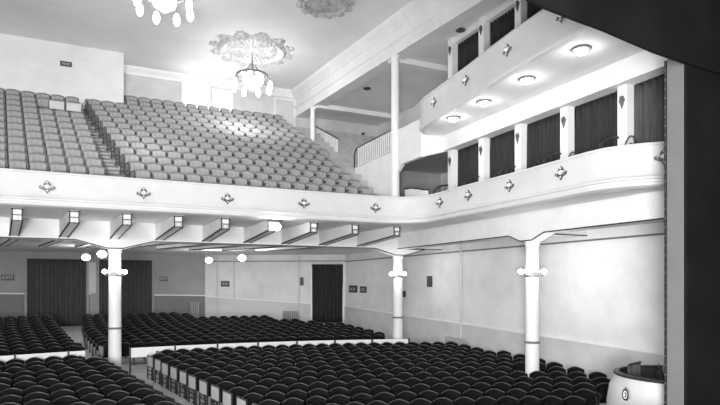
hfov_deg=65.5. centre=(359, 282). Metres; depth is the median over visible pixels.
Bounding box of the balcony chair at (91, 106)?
[88,104,103,119]
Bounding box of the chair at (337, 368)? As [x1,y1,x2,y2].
[334,364,349,376]
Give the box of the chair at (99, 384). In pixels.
[95,379,115,393]
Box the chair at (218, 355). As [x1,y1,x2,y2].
[211,353,225,359]
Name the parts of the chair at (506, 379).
backrest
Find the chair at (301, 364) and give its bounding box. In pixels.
[295,361,310,373]
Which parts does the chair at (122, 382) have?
backrest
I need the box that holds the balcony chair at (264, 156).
[259,153,271,163]
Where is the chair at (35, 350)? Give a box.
[30,347,46,353]
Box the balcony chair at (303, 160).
[297,157,308,163]
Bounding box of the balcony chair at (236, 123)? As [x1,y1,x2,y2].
[232,121,242,126]
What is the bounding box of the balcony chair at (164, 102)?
[162,100,173,107]
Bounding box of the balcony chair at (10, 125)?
[5,122,23,130]
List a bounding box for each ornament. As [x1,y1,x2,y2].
[39,181,55,193]
[136,187,150,198]
[221,193,233,204]
[298,198,309,207]
[370,203,380,212]
[430,97,435,106]
[436,197,442,207]
[461,75,468,85]
[464,190,471,200]
[502,44,510,56]
[504,179,513,191]
[555,15,563,22]
[555,166,566,179]
[654,149,663,164]
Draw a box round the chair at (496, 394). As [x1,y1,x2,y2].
[485,389,504,404]
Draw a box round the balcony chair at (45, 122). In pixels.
[39,119,56,127]
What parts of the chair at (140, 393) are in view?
backrest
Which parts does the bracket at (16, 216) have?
panel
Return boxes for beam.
[0,239,18,245]
[38,240,60,246]
[74,242,90,247]
[128,243,171,248]
[156,244,210,249]
[189,245,245,250]
[222,246,280,250]
[291,0,504,117]
[314,105,390,119]
[388,58,447,74]
[417,246,441,250]
[541,230,586,241]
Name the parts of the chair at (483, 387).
backrest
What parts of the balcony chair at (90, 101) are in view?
frame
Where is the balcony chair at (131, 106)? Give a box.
[128,104,140,109]
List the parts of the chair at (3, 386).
backrest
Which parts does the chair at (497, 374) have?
backrest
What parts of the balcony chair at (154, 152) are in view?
backrest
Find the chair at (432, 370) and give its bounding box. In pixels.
[425,366,441,376]
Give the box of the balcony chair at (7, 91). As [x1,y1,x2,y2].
[4,89,19,95]
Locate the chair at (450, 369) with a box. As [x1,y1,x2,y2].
[443,366,458,376]
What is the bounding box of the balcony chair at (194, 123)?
[189,120,200,128]
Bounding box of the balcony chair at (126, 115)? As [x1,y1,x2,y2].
[122,113,135,121]
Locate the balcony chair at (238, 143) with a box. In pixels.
[232,140,244,149]
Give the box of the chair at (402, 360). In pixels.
[396,358,411,366]
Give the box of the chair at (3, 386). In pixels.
[0,383,9,391]
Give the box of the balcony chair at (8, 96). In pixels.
[4,94,20,100]
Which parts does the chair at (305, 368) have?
backrest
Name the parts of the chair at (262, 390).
backrest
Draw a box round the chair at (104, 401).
[92,399,116,404]
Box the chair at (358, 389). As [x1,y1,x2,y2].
[350,386,369,401]
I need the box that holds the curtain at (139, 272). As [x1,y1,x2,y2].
[126,260,151,313]
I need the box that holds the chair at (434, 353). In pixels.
[425,350,438,357]
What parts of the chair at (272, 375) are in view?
backrest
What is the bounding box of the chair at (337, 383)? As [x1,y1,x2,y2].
[328,380,346,396]
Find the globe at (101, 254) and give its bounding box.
[97,251,106,257]
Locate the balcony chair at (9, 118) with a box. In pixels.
[4,116,22,124]
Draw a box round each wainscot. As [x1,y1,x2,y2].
[0,293,204,327]
[205,296,344,322]
[345,305,663,379]
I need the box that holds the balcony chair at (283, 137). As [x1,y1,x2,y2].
[279,135,289,140]
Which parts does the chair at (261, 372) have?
backrest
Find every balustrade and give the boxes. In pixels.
[315,126,338,151]
[357,130,390,165]
[404,187,428,196]
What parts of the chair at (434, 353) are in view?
backrest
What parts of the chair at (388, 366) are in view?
backrest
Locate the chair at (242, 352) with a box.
[231,349,245,356]
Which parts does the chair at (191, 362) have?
backrest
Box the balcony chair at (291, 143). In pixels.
[286,141,296,149]
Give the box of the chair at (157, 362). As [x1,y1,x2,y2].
[154,356,174,385]
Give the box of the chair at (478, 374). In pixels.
[472,371,488,378]
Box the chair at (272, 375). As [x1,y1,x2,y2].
[263,372,280,383]
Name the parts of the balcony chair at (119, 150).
frame, backrest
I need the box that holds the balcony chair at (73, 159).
[65,155,83,166]
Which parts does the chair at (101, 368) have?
backrest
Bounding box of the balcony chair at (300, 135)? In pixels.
[294,133,304,141]
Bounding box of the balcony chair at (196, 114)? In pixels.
[191,112,202,116]
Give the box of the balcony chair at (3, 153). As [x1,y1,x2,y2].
[0,149,6,158]
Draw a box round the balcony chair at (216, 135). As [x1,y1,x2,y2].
[213,133,225,138]
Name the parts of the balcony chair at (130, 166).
frame, backrest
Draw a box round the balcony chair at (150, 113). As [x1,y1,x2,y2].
[145,111,157,119]
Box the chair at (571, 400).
[563,396,585,404]
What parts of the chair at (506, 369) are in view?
backrest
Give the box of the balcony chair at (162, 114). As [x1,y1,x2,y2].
[158,112,170,117]
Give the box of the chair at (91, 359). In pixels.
[85,357,107,365]
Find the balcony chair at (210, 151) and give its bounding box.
[204,148,217,155]
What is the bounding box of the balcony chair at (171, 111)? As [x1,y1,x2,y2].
[166,109,177,113]
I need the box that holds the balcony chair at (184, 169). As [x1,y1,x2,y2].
[178,165,193,177]
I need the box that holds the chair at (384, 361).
[380,359,394,365]
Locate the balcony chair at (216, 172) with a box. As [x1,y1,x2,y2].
[209,168,224,176]
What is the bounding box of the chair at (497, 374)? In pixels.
[491,371,508,381]
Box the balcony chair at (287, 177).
[282,174,295,181]
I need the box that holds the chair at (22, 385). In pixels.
[13,381,35,394]
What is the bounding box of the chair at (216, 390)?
[211,381,235,404]
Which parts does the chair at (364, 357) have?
backrest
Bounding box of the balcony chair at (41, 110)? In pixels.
[37,108,53,115]
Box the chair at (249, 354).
[244,352,257,357]
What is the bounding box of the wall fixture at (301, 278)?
[300,277,303,284]
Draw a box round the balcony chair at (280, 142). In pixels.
[274,139,285,148]
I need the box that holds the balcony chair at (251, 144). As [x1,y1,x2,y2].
[245,141,256,150]
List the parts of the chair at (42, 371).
backrest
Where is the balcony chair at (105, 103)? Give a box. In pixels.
[101,101,113,106]
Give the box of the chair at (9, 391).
[0,388,23,403]
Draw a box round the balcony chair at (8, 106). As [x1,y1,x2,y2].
[4,104,21,111]
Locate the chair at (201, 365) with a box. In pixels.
[192,362,209,390]
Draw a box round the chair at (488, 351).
[482,350,496,355]
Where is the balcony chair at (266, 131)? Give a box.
[261,129,271,137]
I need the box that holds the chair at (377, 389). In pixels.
[371,385,389,400]
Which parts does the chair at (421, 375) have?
backrest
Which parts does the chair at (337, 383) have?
backrest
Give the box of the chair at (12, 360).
[6,358,24,364]
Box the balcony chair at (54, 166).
[47,162,67,171]
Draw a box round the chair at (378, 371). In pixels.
[373,368,388,378]
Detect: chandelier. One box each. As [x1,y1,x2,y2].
[133,0,193,25]
[232,53,272,96]
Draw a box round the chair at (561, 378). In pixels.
[553,376,572,385]
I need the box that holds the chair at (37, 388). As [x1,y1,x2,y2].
[24,385,47,396]
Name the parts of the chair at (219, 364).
backrest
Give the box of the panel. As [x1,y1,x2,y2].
[89,262,95,292]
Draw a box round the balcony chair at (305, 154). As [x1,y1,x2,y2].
[301,152,312,158]
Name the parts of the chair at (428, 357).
backrest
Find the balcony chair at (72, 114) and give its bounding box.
[69,111,84,118]
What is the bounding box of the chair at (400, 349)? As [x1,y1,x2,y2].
[397,348,409,352]
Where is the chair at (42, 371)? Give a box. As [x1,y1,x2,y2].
[35,369,55,382]
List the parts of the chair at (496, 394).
backrest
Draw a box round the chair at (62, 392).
[50,389,74,404]
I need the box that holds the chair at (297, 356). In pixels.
[294,353,308,366]
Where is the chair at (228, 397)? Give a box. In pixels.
[222,387,247,404]
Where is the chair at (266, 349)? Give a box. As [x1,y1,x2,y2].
[261,348,274,354]
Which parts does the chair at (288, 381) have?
backrest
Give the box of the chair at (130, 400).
[118,396,141,404]
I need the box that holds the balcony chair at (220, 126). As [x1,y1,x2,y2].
[214,123,225,132]
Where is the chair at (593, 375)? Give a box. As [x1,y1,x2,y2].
[589,372,606,384]
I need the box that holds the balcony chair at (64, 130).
[58,127,74,136]
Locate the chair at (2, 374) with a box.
[0,372,12,387]
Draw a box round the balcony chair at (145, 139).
[140,136,154,145]
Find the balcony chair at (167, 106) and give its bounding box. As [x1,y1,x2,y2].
[164,104,174,111]
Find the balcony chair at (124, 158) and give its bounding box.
[120,153,138,173]
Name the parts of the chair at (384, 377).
backrest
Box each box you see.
[0,33,123,108]
[606,365,663,404]
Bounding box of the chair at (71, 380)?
[62,376,83,390]
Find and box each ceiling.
[0,0,411,89]
[0,239,373,254]
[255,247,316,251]
[315,0,507,125]
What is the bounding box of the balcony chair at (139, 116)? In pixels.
[136,114,148,123]
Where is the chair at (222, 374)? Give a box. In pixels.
[212,370,229,402]
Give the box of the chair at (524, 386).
[513,382,531,395]
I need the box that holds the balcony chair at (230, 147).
[226,144,238,154]
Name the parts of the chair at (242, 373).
backrest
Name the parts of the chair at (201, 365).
backrest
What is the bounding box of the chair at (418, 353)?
[411,351,424,357]
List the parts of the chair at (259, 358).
backrest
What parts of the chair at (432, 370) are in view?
backrest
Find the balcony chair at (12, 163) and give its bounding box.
[6,159,27,169]
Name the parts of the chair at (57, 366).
backrest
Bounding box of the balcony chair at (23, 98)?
[20,96,35,102]
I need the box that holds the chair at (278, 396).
[265,391,285,404]
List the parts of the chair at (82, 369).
backrest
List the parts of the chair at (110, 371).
backrest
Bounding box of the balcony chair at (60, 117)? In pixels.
[55,115,70,122]
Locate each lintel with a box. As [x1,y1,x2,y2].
[443,50,666,151]
[454,0,514,43]
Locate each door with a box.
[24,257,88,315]
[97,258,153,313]
[274,97,295,126]
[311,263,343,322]
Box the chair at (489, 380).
[478,376,496,388]
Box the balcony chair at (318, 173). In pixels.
[314,170,325,181]
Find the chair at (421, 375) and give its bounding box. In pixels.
[415,372,432,382]
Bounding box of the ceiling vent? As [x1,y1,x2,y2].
[456,27,465,32]
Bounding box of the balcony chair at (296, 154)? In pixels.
[289,151,300,158]
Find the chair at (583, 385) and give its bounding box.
[574,382,595,395]
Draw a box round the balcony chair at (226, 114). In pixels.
[222,112,232,116]
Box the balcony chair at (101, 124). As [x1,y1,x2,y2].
[98,120,115,137]
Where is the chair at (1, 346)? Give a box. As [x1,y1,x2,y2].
[0,345,8,349]
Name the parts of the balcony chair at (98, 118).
frame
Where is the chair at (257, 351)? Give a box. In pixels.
[246,348,260,355]
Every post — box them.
[448,38,457,78]
[448,150,457,189]
[479,16,489,54]
[479,138,489,180]
[515,0,526,27]
[515,124,526,171]
[560,106,573,158]
[617,84,633,145]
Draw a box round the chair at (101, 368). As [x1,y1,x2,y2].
[96,364,121,374]
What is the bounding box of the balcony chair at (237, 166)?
[232,163,245,174]
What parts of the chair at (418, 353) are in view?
backrest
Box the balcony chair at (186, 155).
[181,152,195,163]
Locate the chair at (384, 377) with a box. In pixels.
[377,373,394,385]
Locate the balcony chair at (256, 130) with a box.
[250,128,260,132]
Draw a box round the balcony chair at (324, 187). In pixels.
[318,183,331,191]
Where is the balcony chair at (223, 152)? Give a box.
[218,149,231,159]
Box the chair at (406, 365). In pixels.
[400,362,414,371]
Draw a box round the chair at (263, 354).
[260,351,273,360]
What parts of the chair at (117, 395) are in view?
backrest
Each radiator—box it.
[190,302,198,318]
[282,311,297,319]
[445,337,465,345]
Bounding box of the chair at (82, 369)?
[77,365,95,376]
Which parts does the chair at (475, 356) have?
backrest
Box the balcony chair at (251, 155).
[246,152,258,159]
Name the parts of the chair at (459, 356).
backrest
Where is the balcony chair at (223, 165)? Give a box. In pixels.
[218,162,231,170]
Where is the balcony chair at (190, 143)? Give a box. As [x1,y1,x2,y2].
[184,140,197,149]
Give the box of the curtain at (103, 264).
[99,260,125,314]
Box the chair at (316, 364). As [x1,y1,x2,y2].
[312,361,327,372]
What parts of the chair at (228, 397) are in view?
panel, frame, backrest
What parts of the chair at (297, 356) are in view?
backrest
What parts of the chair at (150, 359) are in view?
panel, frame, backrest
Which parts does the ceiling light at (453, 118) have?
globe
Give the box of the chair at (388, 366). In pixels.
[383,363,398,372]
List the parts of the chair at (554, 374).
backrest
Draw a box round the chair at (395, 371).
[390,367,406,377]
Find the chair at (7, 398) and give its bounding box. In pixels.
[0,395,22,404]
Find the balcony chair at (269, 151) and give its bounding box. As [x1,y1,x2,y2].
[264,148,276,156]
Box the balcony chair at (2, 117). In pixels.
[0,114,5,121]
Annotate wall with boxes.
[0,251,204,315]
[124,74,376,136]
[205,254,344,304]
[345,99,663,351]
[356,119,445,195]
[400,170,440,196]
[490,78,656,139]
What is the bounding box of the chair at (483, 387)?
[472,382,490,395]
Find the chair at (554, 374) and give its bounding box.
[549,371,566,384]
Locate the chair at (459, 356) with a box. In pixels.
[451,354,465,363]
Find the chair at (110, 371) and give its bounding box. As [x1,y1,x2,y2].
[102,368,127,378]
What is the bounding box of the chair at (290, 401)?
[282,397,303,404]
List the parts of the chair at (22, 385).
backrest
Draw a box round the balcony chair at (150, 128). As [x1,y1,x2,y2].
[145,125,158,133]
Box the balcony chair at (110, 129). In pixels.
[102,126,119,144]
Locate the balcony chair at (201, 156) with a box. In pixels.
[196,153,210,162]
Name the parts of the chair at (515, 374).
backrest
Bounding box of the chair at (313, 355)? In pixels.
[309,353,323,363]
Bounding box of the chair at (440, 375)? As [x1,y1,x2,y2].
[434,371,451,379]
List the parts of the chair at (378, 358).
backrest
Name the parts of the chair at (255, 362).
backrest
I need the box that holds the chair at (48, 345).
[45,342,60,352]
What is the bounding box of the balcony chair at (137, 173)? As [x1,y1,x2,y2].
[130,169,150,177]
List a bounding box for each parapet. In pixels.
[0,141,663,224]
[419,9,593,136]
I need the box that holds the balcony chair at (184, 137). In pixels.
[178,134,191,143]
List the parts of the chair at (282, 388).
backrest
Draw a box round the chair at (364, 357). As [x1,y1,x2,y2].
[358,355,372,363]
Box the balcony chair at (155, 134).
[150,131,163,140]
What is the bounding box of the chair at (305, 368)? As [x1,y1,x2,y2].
[300,366,316,377]
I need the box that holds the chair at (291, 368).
[283,366,300,378]
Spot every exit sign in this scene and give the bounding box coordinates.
[1,275,13,279]
[159,277,167,280]
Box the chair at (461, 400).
[454,397,474,404]
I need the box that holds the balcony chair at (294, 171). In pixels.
[287,168,300,175]
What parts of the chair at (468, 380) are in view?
backrest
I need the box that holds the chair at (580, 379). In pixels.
[573,376,591,390]
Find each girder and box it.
[0,217,424,255]
[397,190,663,249]
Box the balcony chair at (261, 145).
[257,142,268,151]
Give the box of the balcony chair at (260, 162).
[253,159,265,169]
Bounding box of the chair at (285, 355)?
[279,354,293,359]
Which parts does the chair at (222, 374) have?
backrest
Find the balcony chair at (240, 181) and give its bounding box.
[232,177,246,185]
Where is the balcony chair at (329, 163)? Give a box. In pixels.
[321,159,332,169]
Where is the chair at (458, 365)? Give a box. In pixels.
[448,362,463,370]
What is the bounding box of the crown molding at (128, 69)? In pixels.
[124,64,293,97]
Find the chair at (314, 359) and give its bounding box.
[311,357,325,365]
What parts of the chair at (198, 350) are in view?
backrest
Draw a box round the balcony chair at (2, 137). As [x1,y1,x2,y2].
[0,134,5,142]
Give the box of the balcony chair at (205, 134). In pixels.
[200,131,212,138]
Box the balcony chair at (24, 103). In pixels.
[20,101,36,108]
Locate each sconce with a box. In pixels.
[102,269,126,276]
[389,272,405,277]
[518,269,546,276]
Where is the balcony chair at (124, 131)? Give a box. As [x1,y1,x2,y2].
[120,128,134,136]
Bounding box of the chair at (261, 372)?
[248,368,265,379]
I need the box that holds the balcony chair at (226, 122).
[220,120,231,124]
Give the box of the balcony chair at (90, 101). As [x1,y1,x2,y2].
[84,99,100,114]
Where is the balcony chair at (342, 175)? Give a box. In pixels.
[338,172,350,181]
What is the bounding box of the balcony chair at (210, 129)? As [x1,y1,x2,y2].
[207,127,218,132]
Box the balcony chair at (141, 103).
[138,101,150,106]
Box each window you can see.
[181,82,209,109]
[212,88,232,112]
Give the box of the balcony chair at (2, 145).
[0,141,6,150]
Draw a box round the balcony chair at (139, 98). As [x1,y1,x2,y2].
[138,97,149,103]
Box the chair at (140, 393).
[132,388,162,400]
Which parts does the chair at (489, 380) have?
backrest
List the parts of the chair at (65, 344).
backrest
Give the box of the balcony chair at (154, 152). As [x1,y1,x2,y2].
[150,149,165,159]
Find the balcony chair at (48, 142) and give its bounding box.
[43,139,61,148]
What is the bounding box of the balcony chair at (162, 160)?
[156,156,171,167]
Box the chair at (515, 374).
[510,371,527,382]
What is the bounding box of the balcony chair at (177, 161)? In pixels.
[172,157,186,169]
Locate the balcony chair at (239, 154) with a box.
[232,151,244,161]
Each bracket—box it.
[9,207,23,235]
[59,210,79,237]
[110,213,132,238]
[155,215,183,240]
[202,218,229,241]
[243,220,275,242]
[281,222,317,243]
[319,224,358,245]
[357,226,400,246]
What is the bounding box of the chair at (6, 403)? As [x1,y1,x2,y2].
[0,402,19,404]
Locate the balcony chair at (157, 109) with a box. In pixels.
[154,107,165,114]
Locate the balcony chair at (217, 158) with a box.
[211,155,224,166]
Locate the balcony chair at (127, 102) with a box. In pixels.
[124,99,137,107]
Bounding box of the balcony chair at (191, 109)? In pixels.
[188,107,198,111]
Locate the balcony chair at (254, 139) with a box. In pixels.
[251,137,262,145]
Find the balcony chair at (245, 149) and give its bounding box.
[239,146,250,156]
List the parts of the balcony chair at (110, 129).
frame, backrest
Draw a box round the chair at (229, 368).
[222,365,238,372]
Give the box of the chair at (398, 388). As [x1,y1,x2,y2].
[391,384,410,398]
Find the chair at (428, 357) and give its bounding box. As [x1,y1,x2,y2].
[420,354,434,363]
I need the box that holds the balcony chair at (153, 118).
[150,116,162,124]
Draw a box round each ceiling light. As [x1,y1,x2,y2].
[446,115,459,121]
[476,99,491,106]
[518,75,535,84]
[570,44,591,55]
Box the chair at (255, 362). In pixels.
[245,359,260,367]
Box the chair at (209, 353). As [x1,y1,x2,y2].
[200,350,214,357]
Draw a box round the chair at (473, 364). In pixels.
[464,361,479,370]
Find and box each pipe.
[217,256,217,316]
[234,256,234,297]
[298,255,298,318]
[460,244,461,338]
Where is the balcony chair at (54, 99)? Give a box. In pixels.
[52,99,65,110]
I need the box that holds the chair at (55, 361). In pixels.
[46,359,64,368]
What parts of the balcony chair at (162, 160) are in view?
backrest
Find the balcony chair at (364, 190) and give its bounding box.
[357,187,369,194]
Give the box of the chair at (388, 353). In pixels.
[382,351,395,356]
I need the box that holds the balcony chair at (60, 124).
[56,121,72,129]
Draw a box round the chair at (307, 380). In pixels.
[299,376,317,385]
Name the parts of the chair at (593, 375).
backrest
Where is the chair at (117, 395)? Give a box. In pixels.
[107,390,129,404]
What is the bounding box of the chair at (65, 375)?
[59,371,79,382]
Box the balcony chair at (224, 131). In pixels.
[220,129,231,136]
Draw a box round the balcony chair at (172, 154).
[166,150,180,161]
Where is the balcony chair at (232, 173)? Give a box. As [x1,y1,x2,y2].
[225,169,239,181]
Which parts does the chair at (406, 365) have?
backrest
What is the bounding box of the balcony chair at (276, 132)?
[273,130,282,135]
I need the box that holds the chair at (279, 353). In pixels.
[276,351,289,356]
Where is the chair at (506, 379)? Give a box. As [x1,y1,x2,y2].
[497,376,514,388]
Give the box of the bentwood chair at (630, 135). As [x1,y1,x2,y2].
[625,135,637,144]
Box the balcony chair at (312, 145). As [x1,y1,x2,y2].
[309,143,319,152]
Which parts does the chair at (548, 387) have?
backrest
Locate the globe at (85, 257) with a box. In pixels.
[82,254,89,260]
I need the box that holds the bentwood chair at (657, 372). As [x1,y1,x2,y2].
[655,364,661,379]
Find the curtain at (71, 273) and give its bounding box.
[57,259,85,325]
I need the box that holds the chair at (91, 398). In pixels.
[80,393,103,404]
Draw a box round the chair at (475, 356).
[466,354,480,363]
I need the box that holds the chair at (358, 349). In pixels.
[352,348,365,353]
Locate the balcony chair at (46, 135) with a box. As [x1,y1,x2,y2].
[42,132,59,141]
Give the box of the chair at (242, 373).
[230,369,247,379]
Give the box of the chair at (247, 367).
[241,364,257,371]
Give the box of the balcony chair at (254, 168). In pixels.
[246,164,259,175]
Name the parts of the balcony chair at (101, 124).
frame, backrest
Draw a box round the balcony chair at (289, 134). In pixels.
[284,132,293,139]
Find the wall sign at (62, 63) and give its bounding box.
[60,61,71,66]
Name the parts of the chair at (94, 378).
backrest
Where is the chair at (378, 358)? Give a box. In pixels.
[374,355,388,363]
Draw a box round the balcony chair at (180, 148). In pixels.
[175,145,189,155]
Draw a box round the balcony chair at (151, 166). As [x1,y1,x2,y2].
[145,162,161,174]
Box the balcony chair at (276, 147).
[270,144,281,150]
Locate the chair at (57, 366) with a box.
[49,363,67,374]
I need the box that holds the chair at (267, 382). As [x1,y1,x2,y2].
[259,378,276,387]
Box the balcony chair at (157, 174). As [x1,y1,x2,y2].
[151,170,167,179]
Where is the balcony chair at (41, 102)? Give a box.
[35,97,50,108]
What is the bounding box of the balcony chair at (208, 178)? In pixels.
[201,174,216,182]
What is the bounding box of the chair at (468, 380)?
[460,376,477,388]
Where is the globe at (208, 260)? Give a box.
[205,257,212,262]
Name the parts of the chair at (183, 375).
panel, frame, backrest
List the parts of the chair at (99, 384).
backrest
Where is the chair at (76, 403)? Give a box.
[71,402,90,404]
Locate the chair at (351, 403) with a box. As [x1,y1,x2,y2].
[346,402,363,404]
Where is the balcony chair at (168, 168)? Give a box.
[162,164,177,175]
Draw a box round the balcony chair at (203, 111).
[199,109,210,113]
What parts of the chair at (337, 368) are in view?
backrest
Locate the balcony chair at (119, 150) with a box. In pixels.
[115,146,133,165]
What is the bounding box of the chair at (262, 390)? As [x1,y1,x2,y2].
[249,385,268,400]
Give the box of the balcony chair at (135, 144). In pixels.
[130,141,144,151]
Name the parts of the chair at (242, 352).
backrest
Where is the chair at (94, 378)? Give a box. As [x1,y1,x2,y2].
[86,374,105,387]
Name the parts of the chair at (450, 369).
backrest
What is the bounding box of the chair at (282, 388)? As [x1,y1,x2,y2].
[269,384,288,398]
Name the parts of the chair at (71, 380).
backrest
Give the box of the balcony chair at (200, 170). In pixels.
[194,166,208,178]
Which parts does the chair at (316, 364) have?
backrest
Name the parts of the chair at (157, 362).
panel, frame, backrest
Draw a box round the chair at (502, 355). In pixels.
[497,354,512,363]
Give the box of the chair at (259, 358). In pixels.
[248,355,262,364]
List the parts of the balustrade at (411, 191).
handrail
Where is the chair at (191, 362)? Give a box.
[182,359,198,386]
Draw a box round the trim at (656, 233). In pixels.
[205,233,663,261]
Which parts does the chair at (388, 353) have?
backrest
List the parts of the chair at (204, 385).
panel, frame, backrest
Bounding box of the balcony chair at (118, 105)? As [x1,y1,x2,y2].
[114,102,126,108]
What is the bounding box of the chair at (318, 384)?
[309,381,328,396]
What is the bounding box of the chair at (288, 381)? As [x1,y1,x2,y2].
[279,377,297,391]
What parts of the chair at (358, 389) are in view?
backrest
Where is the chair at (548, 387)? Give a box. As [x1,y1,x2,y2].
[533,382,552,395]
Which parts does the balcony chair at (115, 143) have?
frame, backrest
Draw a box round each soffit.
[0,188,663,232]
[424,29,643,135]
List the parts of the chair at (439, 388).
backrest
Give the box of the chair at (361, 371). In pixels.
[355,368,371,379]
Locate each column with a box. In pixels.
[107,249,121,366]
[310,106,314,140]
[390,54,399,196]
[392,255,402,338]
[524,241,540,376]
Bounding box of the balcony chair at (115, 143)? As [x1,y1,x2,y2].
[111,139,128,158]
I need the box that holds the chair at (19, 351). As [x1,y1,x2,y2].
[12,348,28,354]
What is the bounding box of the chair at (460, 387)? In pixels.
[452,382,470,396]
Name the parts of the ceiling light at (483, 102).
globe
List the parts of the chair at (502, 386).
backrest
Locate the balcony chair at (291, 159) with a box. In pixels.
[284,156,296,166]
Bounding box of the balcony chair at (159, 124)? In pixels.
[154,121,167,129]
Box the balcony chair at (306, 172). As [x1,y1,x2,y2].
[301,169,313,180]
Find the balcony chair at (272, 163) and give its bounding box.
[266,160,278,170]
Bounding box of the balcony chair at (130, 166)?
[125,161,144,177]
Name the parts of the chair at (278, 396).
backrest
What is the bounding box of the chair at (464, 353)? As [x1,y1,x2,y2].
[454,350,467,355]
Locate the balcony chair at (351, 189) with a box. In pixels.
[345,186,357,193]
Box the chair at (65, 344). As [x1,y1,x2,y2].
[62,342,81,351]
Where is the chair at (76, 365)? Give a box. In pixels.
[70,362,87,372]
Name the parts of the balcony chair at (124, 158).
frame, backrest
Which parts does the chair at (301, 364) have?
backrest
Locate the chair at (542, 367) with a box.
[539,362,545,372]
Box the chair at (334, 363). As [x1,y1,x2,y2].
[329,360,344,366]
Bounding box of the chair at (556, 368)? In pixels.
[548,366,565,374]
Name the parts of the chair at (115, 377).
backrest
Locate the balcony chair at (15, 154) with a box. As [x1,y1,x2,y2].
[6,150,26,162]
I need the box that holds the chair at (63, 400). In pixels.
[53,396,77,404]
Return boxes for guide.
[664,61,666,404]
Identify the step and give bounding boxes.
[94,137,100,143]
[94,143,104,150]
[96,150,109,157]
[99,157,113,165]
[102,165,118,173]
[105,173,123,175]
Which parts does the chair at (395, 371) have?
backrest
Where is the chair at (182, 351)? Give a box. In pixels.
[175,348,189,354]
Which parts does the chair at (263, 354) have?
backrest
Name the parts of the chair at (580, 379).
backrest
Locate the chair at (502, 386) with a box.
[492,382,511,395]
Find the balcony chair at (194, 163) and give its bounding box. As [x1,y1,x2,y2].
[187,159,202,170]
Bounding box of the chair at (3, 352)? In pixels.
[0,349,10,355]
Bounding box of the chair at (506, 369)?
[495,366,511,376]
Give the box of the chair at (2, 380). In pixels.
[0,377,11,387]
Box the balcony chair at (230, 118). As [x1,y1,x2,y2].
[226,116,236,121]
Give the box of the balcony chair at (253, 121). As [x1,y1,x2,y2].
[249,119,258,125]
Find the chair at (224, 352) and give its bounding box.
[216,350,229,356]
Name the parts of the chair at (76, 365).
backrest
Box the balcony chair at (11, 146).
[5,143,25,153]
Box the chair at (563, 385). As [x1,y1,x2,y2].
[554,382,573,395]
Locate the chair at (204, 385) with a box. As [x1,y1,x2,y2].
[199,376,222,404]
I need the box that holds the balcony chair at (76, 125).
[73,123,88,131]
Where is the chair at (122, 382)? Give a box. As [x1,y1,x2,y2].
[116,377,144,390]
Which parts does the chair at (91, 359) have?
backrest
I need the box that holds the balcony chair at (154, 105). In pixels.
[151,103,162,110]
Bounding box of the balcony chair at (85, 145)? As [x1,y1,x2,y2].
[79,142,95,152]
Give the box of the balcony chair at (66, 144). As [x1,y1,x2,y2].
[61,141,78,150]
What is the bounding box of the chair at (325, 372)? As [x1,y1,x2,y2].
[318,370,335,379]
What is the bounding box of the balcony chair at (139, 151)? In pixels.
[134,147,149,160]
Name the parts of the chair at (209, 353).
backrest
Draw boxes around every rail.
[0,351,84,365]
[129,338,409,373]
[432,184,447,193]
[462,176,478,185]
[497,165,515,176]
[542,152,561,163]
[598,136,618,148]
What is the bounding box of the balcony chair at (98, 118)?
[95,115,111,131]
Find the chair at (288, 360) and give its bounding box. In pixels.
[279,358,293,365]
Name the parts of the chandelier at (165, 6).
bulb, bulb, bulb, lamp shade, bulb, bulb, bulb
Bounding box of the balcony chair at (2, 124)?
[0,121,5,127]
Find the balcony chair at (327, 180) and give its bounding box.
[322,177,334,187]
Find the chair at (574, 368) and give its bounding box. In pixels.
[567,366,584,377]
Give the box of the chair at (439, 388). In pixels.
[432,383,450,397]
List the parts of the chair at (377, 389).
backrest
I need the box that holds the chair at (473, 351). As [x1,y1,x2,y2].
[468,350,481,358]
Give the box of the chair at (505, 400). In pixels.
[497,396,518,404]
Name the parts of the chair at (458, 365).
backrest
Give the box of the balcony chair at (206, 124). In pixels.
[202,122,213,127]
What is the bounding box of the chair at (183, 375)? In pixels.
[179,367,201,400]
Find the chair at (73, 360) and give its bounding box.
[66,358,83,366]
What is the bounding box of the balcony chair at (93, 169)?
[87,165,104,174]
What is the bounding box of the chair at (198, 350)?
[190,348,204,354]
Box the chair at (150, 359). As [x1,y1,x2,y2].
[147,353,166,380]
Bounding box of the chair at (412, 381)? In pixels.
[404,377,421,391]
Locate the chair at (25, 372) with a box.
[14,370,34,378]
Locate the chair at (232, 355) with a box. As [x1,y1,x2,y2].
[227,353,241,358]
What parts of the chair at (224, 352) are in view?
backrest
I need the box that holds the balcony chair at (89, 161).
[84,157,101,168]
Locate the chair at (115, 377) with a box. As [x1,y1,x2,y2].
[108,373,135,381]
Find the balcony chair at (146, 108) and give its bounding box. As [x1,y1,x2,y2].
[141,106,152,112]
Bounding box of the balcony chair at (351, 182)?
[348,179,359,190]
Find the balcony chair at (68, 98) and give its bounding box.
[64,96,78,101]
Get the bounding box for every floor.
[38,109,389,195]
[61,323,606,404]
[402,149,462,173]
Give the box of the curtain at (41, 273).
[27,258,56,320]
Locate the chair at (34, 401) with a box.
[24,399,49,404]
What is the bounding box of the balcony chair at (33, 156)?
[26,152,46,163]
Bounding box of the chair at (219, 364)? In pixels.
[211,361,226,369]
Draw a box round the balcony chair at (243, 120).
[238,118,248,125]
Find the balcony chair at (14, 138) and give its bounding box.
[5,135,24,146]
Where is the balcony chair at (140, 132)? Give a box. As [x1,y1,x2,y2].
[135,129,149,138]
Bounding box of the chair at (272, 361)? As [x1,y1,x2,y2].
[262,359,277,366]
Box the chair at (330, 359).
[327,356,341,364]
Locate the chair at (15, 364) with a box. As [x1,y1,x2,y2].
[5,362,24,369]
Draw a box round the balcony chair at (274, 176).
[268,173,281,181]
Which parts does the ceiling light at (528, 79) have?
globe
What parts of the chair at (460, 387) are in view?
backrest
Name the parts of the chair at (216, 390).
panel, frame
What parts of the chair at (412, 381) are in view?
backrest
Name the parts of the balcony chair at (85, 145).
backrest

